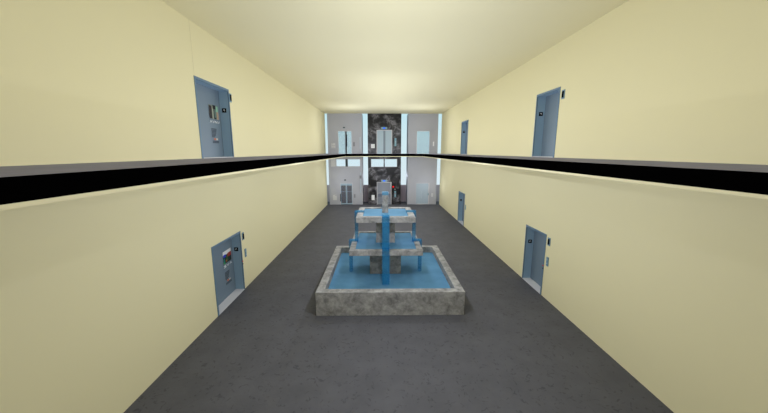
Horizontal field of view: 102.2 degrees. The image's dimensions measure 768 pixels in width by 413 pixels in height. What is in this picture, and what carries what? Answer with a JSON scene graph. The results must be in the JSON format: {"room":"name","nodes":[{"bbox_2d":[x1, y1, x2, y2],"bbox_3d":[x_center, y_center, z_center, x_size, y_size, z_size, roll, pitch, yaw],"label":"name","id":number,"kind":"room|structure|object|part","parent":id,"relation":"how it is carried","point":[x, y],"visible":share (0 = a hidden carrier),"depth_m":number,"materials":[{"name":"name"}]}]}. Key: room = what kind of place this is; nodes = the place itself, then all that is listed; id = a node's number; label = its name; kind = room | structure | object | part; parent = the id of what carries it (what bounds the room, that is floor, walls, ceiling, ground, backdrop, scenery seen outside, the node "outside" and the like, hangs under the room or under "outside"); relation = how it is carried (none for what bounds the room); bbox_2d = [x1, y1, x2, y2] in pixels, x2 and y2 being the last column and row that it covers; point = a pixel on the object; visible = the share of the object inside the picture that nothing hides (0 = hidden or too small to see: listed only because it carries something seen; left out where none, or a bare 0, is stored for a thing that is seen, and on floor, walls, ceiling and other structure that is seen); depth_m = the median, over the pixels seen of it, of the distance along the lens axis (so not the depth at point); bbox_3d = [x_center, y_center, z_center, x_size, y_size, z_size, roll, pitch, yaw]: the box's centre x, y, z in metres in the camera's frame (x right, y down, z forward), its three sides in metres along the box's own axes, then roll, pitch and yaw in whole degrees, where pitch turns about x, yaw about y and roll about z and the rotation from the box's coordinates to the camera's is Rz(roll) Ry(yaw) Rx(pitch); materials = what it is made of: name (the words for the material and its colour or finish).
{"room":"building atrium lobby","nodes":[
{"label":"building atrium lobby","id":0,"kind":"room"},
{"bbox_2d":[0,0,327,412],"bbox_3d":[-5.905,-1.664,14.349,0.502,9.185,35.000,0,10,-1],"label":"wall","id":1,"kind":"structure","parent":0,"point":[100,295],"depth_m":6.52,"materials":[{"name":"beige paint"}]},
{"bbox_2d":[194,76,233,157],"bbox_3d":[-5.781,-2.845,10.342,0.385,2.410,2.120,0,10,-1],"label":"doorway","id":2,"kind":"structure","parent":1,"relation":"in","point":[206,92],"depth_m":10.75,"materials":[{"name":"blue metal"}]},
{"bbox_3d":[-5.942,-2.738,9.854,0.030,2.330,1.035,0,10,-1],"label":"door panel","id":3,"kind":"part","parent":2,"relation":"part of","materials":[{"name":"metal"}]},
{"bbox_2d":[208,104,218,123],"bbox_3d":[-5.939,-3.222,10.836,0.006,0.619,0.647,0,10,-1],"label":"poster","id":4,"kind":"object","parent":2,"relation":"attached to","point":[213,110],"visible":1,"depth_m":10.79,"materials":[{"name":"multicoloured paper"}]},
{"bbox_3d":[-5.966,-2.916,10.857,0.030,2.330,1.002,0,10,-1],"label":"door panel","id":5,"kind":"part","parent":2,"relation":"part of","materials":[{"name":"metal"}]},
{"bbox_2d":[211,128,218,142],"bbox_3d":[-5.939,-2.487,10.916,0.003,0.495,0.430,0,10,-1],"label":"notice","id":6,"kind":"object","parent":2,"relation":"attached to","point":[213,131],"visible":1,"depth_m":10.85,"materials":[{"name":"grey paper"}]},
{"bbox_2d":[211,231,244,315],"bbox_3d":[-5.781,2.325,11.260,0.385,2.410,2.120,0,10,-1],"label":"doorway","id":7,"kind":"structure","parent":1,"relation":"in","point":[225,294],"depth_m":11.71,"materials":[{"name":"blue metal"}]},
{"bbox_3d":[-5.942,2.432,10.771,0.030,2.330,1.035,0,10,-1],"label":"door panel","id":8,"kind":"part","parent":7,"relation":"part of","materials":[{"name":"metal"}]},
{"bbox_2d":[223,248,231,267],"bbox_3d":[-5.938,1.949,11.748,0.006,0.621,0.622,0,10,-1],"label":"poster","id":9,"kind":"object","parent":7,"relation":"attached to","point":[226,254],"visible":1,"depth_m":11.75,"materials":[{"name":"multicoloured paper"}]},
{"bbox_3d":[-5.966,2.254,11.774,0.030,2.330,1.002,0,10,-1],"label":"door panel","id":10,"kind":"part","parent":7,"relation":"part of","materials":[{"name":"metal"}]},
{"bbox_2d":[225,270,231,284],"bbox_3d":[-5.939,2.682,11.834,0.003,0.495,0.430,0,10,-1],"label":"notice","id":11,"kind":"object","parent":7,"relation":"attached to","point":[228,280],"visible":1,"depth_m":11.76,"materials":[{"name":"grey paper"}]},
{"bbox_3d":[-5.783,3.501,11.472,0.382,0.020,2.038,0,10,-1],"label":"sill","id":12,"kind":"part","parent":7,"relation":"part of","materials":[{"name":"grey"}]},
{"bbox_2d":[327,113,438,204],"bbox_3d":[-0.121,-4.880,32.468,11.125,9.185,1.662,0,10,-1],"label":"wall","id":13,"kind":"structure","parent":0,"point":[353,122],"depth_m":31.68,"materials":[{"name":"grey paint"}]},
{"bbox_3d":[-5.182,-4.456,31.638,0.470,0.760,0.022,0,10,-1],"label":"panel","id":14,"kind":"part","parent":13,"relation":"part of","materials":[{"name":"grey"}]},
{"bbox_2d":[338,131,351,153],"bbox_3d":[-3.942,-6.485,31.342,1.390,2.240,0.150,0,10,-1],"label":"glass elevator","id":15,"kind":"object","parent":13,"relation":"attached to","point":[345,131],"visible":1,"depth_m":31.32,"materials":[{"name":"grey"}]},
{"bbox_2d":[340,183,352,204],"bbox_3d":[-3.897,-1.324,32.248,1.320,2.260,0.170,0,10,-1],"label":"door","id":16,"kind":"structure","parent":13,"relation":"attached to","point":[345,198],"depth_m":32.24,"materials":[{"name":"grey"}]},
{"bbox_3d":[-4.207,-1.311,32.262,0.600,2.190,0.040,0,10,-1],"label":"door panel","id":17,"kind":"part","parent":16,"relation":"part of","materials":[{"name":"blue"}]},
{"bbox_3d":[-4.207,-1.267,32.269,0.480,1.860,0.010,0,10,-1],"label":"pane","id":18,"kind":"part","parent":16,"relation":"part of","materials":[{"name":"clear glass"}]},
{"bbox_3d":[-3.587,-1.269,32.278,0.480,1.860,0.010,0,10,-1],"label":"pane","id":19,"kind":"part","parent":16,"relation":"part of","materials":[{"name":"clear glass"}]},
{"bbox_2d":[336,159,359,166],"bbox_3d":[-3.663,-4.470,31.719,2.470,0.760,0.140,0,10,-1],"label":"window","id":20,"kind":"structure","parent":13,"relation":"in","point":[346,160],"depth_m":31.73,"materials":[{"name":"grey"}]},
{"bbox_2d":[377,182,390,203],"bbox_3d":[0.003,-1.498,32.941,1.520,2.360,1.415,0,10,-1],"label":"elevator","id":21,"kind":"object","parent":13,"relation":"attached to","point":[381,186],"visible":0.71,"depth_m":33.50,"materials":[{"name":"grey metal"}]},
{"bbox_2d":[377,130,391,153],"bbox_3d":[0.037,-6.551,31.395,1.570,2.350,0.135,0,10,-1],"label":"elevator","id":22,"kind":"object","parent":13,"relation":"attached to","point":[384,137],"visible":1,"depth_m":31.38,"materials":[{"name":"grey metal"}]},
{"bbox_3d":[-0.376,-6.529,31.405,0.615,2.265,0.030,0,10,-1],"label":"door panel","id":23,"kind":"part","parent":22,"relation":"part of","materials":[{"name":"silver metal"}]},
{"bbox_3d":[0.450,-6.532,31.416,0.615,2.265,0.030,0,10,-1],"label":"door panel","id":24,"kind":"part","parent":22,"relation":"part of","materials":[{"name":"silver metal"}]},
{"bbox_2d":[416,183,428,203],"bbox_3d":[4.012,-1.340,32.368,1.400,2.250,0.150,0,10,-1],"label":"door","id":25,"kind":"structure","parent":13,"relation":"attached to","point":[422,189],"depth_m":32.36,"materials":[{"name":"grey metal"}]},
{"bbox_2d":[327,185,439,201],"bbox_3d":[-0.083,-5.670,33.487,14.692,10.385,0.120,0,10,-1],"label":"wall","id":26,"kind":"structure","parent":0,"point":[403,187],"depth_m":34.18,"materials":[{"name":"grey paint"}]},
{"bbox_2d":[0,154,767,209],"bbox_3d":[0.189,-2.193,14.341,11.692,0.270,35.000,0,10,-1],"label":"ledge","id":27,"kind":"structure","parent":0,"point":[26,185],"depth_m":4.43,"materials":[{"name":"carpet"}]},
{"bbox_2d":[161,0,627,113],"bbox_3d":[0.188,-6.361,13.673,14.692,0.300,35.140,0,10,-1],"label":"ceiling","id":28,"kind":"structure","parent":0,"point":[339,56],"depth_m":10.46,"materials":[{"name":"beige paint"}]},
{"bbox_2d":[124,201,673,412],"bbox_3d":[0.174,2.798,16.344,14.692,0.300,37.200,0,10,-1],"label":"floor","id":29,"kind":"structure","parent":0,"point":[511,350],"depth_m":8.51,"materials":[{"name":"concrete"}]},
{"bbox_2d":[315,191,464,315],"bbox_3d":[0.180,1.327,12.706,5.003,3.870,5.210,0,10,-1],"label":"fountain","id":30,"kind":"object","parent":29,"relation":"on","point":[385,270],"visible":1,"depth_m":11.66,"materials":[{"name":"stone"}]},
{"bbox_3d":[0.050,-0.071,12.512,0.245,0.810,0.220,0,10,-1],"label":"spout","id":31,"kind":"part","parent":30,"relation":"part of","materials":[{"name":"stone"}]},
{"bbox_2d":[356,207,415,222],"bbox_3d":[0.053,0.315,12.530,2.217,0.213,2.160,0,10,-1],"label":"bowl","id":32,"kind":"object","parent":30,"relation":"on","point":[365,214],"depth_m":11.93,"materials":[{"name":"stone"}]},
{"bbox_2d":[349,231,422,255],"bbox_3d":[0.059,1.475,12.827,2.727,0.201,2.860,0,10,-1],"label":"bowl","id":33,"kind":"object","parent":30,"relation":"on","point":[364,243],"depth_m":12.14,"materials":[{"name":"stone"}]},
{"bbox_2d":[315,245,464,315],"bbox_3d":[0.180,2.817,12.971,5.003,0.842,5.210,0,10,-1],"label":"basin","id":34,"kind":"object","parent":30,"relation":"in","point":[426,284],"depth_m":11.24,"materials":[{"name":"stone"}]},
{"bbox_2d":[439,0,767,412],"bbox_3d":[6.285,-1.694,14.517,0.500,9.185,35.000,0,10,-1],"label":"wall","id":35,"kind":"structure","parent":0,"point":[670,283],"depth_m":7.17,"materials":[{"name":"beige paint"}]},
{"bbox_2d":[457,191,464,225],"bbox_3d":[6.090,0.111,23.732,0.385,2.410,1.800,0,10,-1],"label":"doorway","id":36,"kind":"structure","parent":35,"relation":"in","point":[461,198],"depth_m":24.51,"materials":[{"name":"blue metal"}]},
{"bbox_3d":[6.261,0.053,24.172,0.030,2.330,0.842,0,10,-1],"label":"door panel","id":37,"kind":"part","parent":36,"relation":"part of","materials":[{"name":"metal"}]},
{"bbox_2d":[460,120,468,154],"bbox_3d":[6.090,-5.058,22.814,0.385,2.410,1.800,0,10,-1],"label":"doorway","id":38,"kind":"structure","parent":35,"relation":"in","point":[464,127],"depth_m":23.59,"materials":[{"name":"blue metal"}]},
{"bbox_3d":[6.261,-5.116,23.255,0.030,2.330,0.842,0,10,-1],"label":"door panel","id":39,"kind":"part","parent":38,"relation":"part of","materials":[{"name":"blue metal"}]},
{"bbox_2d":[522,224,546,294],"bbox_3d":[6.248,2.090,12.582,0.385,2.410,1.630,0,10,-1],"label":"doorway","id":40,"kind":"structure","parent":35,"relation":"in","point":[535,240],"depth_m":13.10,"materials":[{"name":"blue metal"}]},
{"bbox_3d":[6.250,3.266,12.795,0.382,0.020,1.548,0,10,-1],"label":"sill","id":41,"kind":"part","parent":40,"relation":"part of","materials":[{"name":"grey"}]},
{"bbox_3d":[6.420,2.039,12.981,0.030,2.330,0.758,0,10,-1],"label":"door panel","id":42,"kind":"part","parent":40,"relation":"part of","materials":[{"name":"blue metal"}]},
{"bbox_3d":[6.421,2.175,12.219,0.030,2.330,0.790,0,10,-1],"label":"door panel","id":43,"kind":"part","parent":40,"relation":"part of","materials":[{"name":"blue metal"}]},
{"bbox_2d":[532,87,560,157],"bbox_3d":[6.248,-3.079,11.665,0.385,2.410,1.630,0,10,-1],"label":"doorway","id":44,"kind":"structure","parent":35,"relation":"in","point":[547,103],"depth_m":12.21,"materials":[{"name":"blue metal"}]},
{"bbox_3d":[6.420,-3.130,12.063,0.030,2.330,0.758,0,10,-1],"label":"door panel","id":45,"kind":"part","parent":44,"relation":"part of","materials":[{"name":"blue metal"}]},
{"bbox_3d":[6.421,-2.994,11.301,0.030,2.330,0.790,0,10,-1],"label":"door panel","id":46,"kind":"part","parent":44,"relation":"part of","materials":[{"name":"blue metal"}]},
{"bbox_2d":[561,89,564,98],"bbox_3d":[6.072,-3.802,10.503,0.038,0.300,0.170,0,10,-1],"label":"lantern","id":47,"kind":"object","parent":35,"relation":"attached to","point":[563,91],"visible":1,"depth_m":10.47,"materials":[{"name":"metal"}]}
]}

